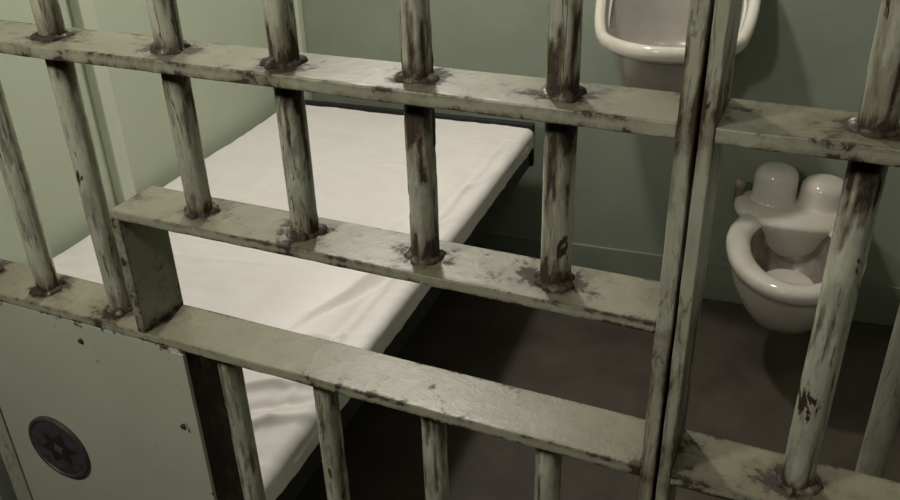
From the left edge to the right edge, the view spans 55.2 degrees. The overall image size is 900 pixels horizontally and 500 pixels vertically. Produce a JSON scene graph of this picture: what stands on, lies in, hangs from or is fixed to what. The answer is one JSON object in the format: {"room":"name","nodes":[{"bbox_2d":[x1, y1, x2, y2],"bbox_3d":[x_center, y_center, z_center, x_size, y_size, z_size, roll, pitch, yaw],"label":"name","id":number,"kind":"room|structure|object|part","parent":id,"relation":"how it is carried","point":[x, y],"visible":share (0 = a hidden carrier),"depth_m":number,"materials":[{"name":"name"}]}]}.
{"room":"prison interior","nodes":[
{"label":"prison interior","id":0,"kind":"room"},
{"bbox_2d":[0,453,17,499],"bbox_3d":[-1.014,-0.275,1.171,0.690,2.600,0.080,11,31,22],"label":"wall","id":1,"kind":"structure","parent":0,"point":[7,492],"depth_m":1.34,"materials":[{"name":"green paint"}]},
{"bbox_2d":[0,0,714,499],"bbox_3d":[-0.237,0.057,0.972,0.962,2.170,0.076,11,31,22],"label":"door","id":2,"kind":"structure","parent":1,"relation":"in","point":[119,388],"depth_m":0.90,"materials":[{"name":"paint"}]},
{"bbox_3d":[-0.475,0.302,1.195,0.374,0.498,0.004,11,31,22],"label":"lock plate","id":3,"kind":"part","parent":2,"relation":"part of","materials":[{"name":"paint"}]},
{"bbox_2d":[0,0,275,265],"bbox_3d":[-0.962,-0.736,1.999,0.100,2.600,1.940,8,31,18],"label":"wall","id":4,"kind":"structure","parent":0,"point":[226,111],"depth_m":2.28,"materials":[{"name":"green paint"}]},
{"bbox_2d":[69,0,135,203],"bbox_3d":[-0.903,-1.003,1.848,0.030,1.990,0.050,8,31,18],"label":"trim","id":5,"kind":"structure","parent":4,"relation":"attached to","point":[83,12],"depth_m":2.20,"materials":[{"name":"paint"}]},
{"bbox_2d":[295,289,899,499],"bbox_3d":[-0.050,1.131,1.366,3.900,0.100,5.000,11,31,22],"label":"floor","id":6,"kind":"structure","parent":0,"point":[747,375],"depth_m":2.53,"materials":[{"name":"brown concrete"}]},
{"bbox_2d":[275,99,534,499],"bbox_3d":[-0.439,0.203,2.326,0.887,0.612,1.765,9,31,18],"label":"frame","id":7,"kind":"object","parent":6,"relation":"on","point":[297,483],"visible":0.1,"depth_m":2.12,"materials":[{"name":"metal"}]},
{"bbox_2d":[53,105,533,499],"bbox_3d":[-0.450,-0.027,2.187,0.898,0.102,1.745,9,31,18],"label":"mattress","id":8,"kind":"object","parent":7,"relation":"on","point":[358,157],"visible":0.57,"depth_m":2.12,"materials":[{"name":"white fabric"}]},
{"bbox_3d":[-0.144,-0.405,2.925,0.887,0.147,0.019,9,31,18],"label":"head rail","id":9,"kind":"part","parent":7,"relation":"part of","materials":[{"name":"metal"}]},
{"bbox_2d":[655,0,899,499],"bbox_3d":[0.562,0.210,0.651,0.782,2.170,0.072,11,31,22],"label":"bars","id":10,"kind":"object","parent":6,"relation":"in","point":[868,138],"visible":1,"depth_m":0.67,"materials":[{"name":"paint"}]},
{"bbox_2d":[855,305,899,477],"bbox_3d":[0.423,-0.070,0.720,0.034,2.600,0.034,11,31,22],"label":"bar","id":11,"kind":"object","parent":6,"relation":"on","point":[883,421],"visible":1,"depth_m":0.84,"materials":[{"name":"paint"}]},
{"bbox_2d":[301,0,899,286],"bbox_3d":[0.537,-1.043,2.466,2.565,2.600,0.100,8,31,18],"label":"wall","id":12,"kind":"structure","parent":0,"point":[810,53],"depth_m":2.76,"materials":[{"name":"green paint"}]},
{"bbox_2d":[293,0,311,99],"bbox_3d":[-0.563,-1.231,2.718,0.085,2.454,0.034,8,31,18],"label":"trim","id":13,"kind":"structure","parent":12,"relation":"attached to","point":[297,3],"depth_m":2.96,"materials":[{"name":"paint"}]},
{"bbox_2d":[594,0,760,92],"bbox_3d":[0.612,-0.622,2.368,0.446,0.544,0.382,8,31,18],"label":"washbasin","id":14,"kind":"object","parent":12,"relation":"attached to","point":[646,39],"visible":0.63,"depth_m":2.41,"materials":[{"name":"ceramic"}]},
{"bbox_2d":[474,231,899,326],"bbox_3d":[0.553,0.056,3.016,2.365,0.145,0.010,8,31,18],"label":"baseboard","id":15,"kind":"structure","parent":12,"relation":"attached to","point":[879,304],"depth_m":2.96,"materials":[{"name":"paint"}]},
{"bbox_2d":[726,162,866,333],"bbox_3d":[0.976,0.027,2.456,0.370,0.376,0.616,8,31,18],"label":"toilet","id":16,"kind":"object","parent":12,"relation":"attached to","point":[777,247],"visible":0.83,"depth_m":2.51,"materials":[{"name":"ceramic"}]},
{"bbox_3d":[0.959,0.081,2.430,0.238,0.168,0.395,8,31,18],"label":"bowl interior","id":17,"kind":"part","parent":16,"relation":"part of","materials":[{"name":"ceramic"}]}
]}

